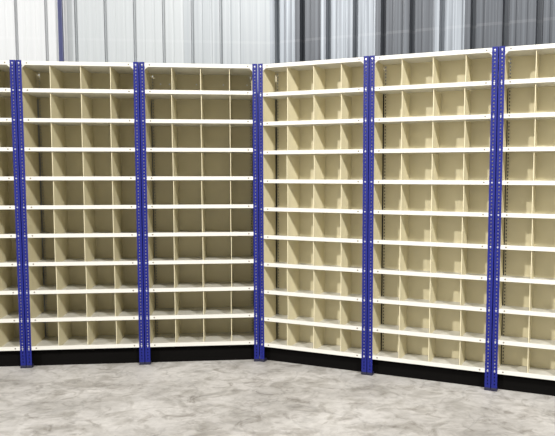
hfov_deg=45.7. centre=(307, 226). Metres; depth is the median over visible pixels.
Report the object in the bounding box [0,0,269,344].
wall
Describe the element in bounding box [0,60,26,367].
shelving unit
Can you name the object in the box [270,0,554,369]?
wall
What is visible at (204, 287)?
shelving unit
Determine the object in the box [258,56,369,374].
shelving unit
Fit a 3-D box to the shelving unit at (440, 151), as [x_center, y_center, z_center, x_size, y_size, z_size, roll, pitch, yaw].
[0.929,-0.055,4.870,0.920,2.400,0.263,2,5,23]
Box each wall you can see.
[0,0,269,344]
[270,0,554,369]
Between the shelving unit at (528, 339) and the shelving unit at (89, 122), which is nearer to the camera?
the shelving unit at (528, 339)
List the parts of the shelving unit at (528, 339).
post, panel, post, shelf, kick plate, shelf, shelf, shelf, shelf, shelf, shelf, shelf, shelf, shelf, shelf, panel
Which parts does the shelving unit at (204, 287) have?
post, panel, post, shelf, shelf, shelf, shelf, shelf, shelf, shelf, shelf, shelf, shelf, shelf, kick plate, panel, post, panel, post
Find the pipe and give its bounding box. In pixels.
[57,0,63,61]
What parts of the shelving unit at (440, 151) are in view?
post, panel, post, shelf, shelf, shelf, shelf, kick plate, shelf, shelf, shelf, shelf, shelf, shelf, shelf, panel, post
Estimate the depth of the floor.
4.45 m
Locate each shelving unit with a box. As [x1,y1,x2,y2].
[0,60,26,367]
[16,60,144,367]
[139,62,258,364]
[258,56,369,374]
[367,46,498,390]
[491,43,554,395]
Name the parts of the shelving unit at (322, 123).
post, panel, post, shelf, shelf, shelf, shelf, shelf, shelf, kick plate, shelf, shelf, shelf, shelf, shelf, panel, panel, post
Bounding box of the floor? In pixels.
[0,345,554,435]
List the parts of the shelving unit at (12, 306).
shelf, shelf, shelf, shelf, shelf, shelf, shelf, shelf, shelf, shelf, panel, shelf, kick plate, panel, post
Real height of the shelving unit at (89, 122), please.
2.400 m
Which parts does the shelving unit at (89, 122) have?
post, panel, post, shelf, shelf, shelf, shelf, shelf, shelf, shelf, shelf, shelf, shelf, shelf, kick plate, panel, panel, post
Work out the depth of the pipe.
5.44 m

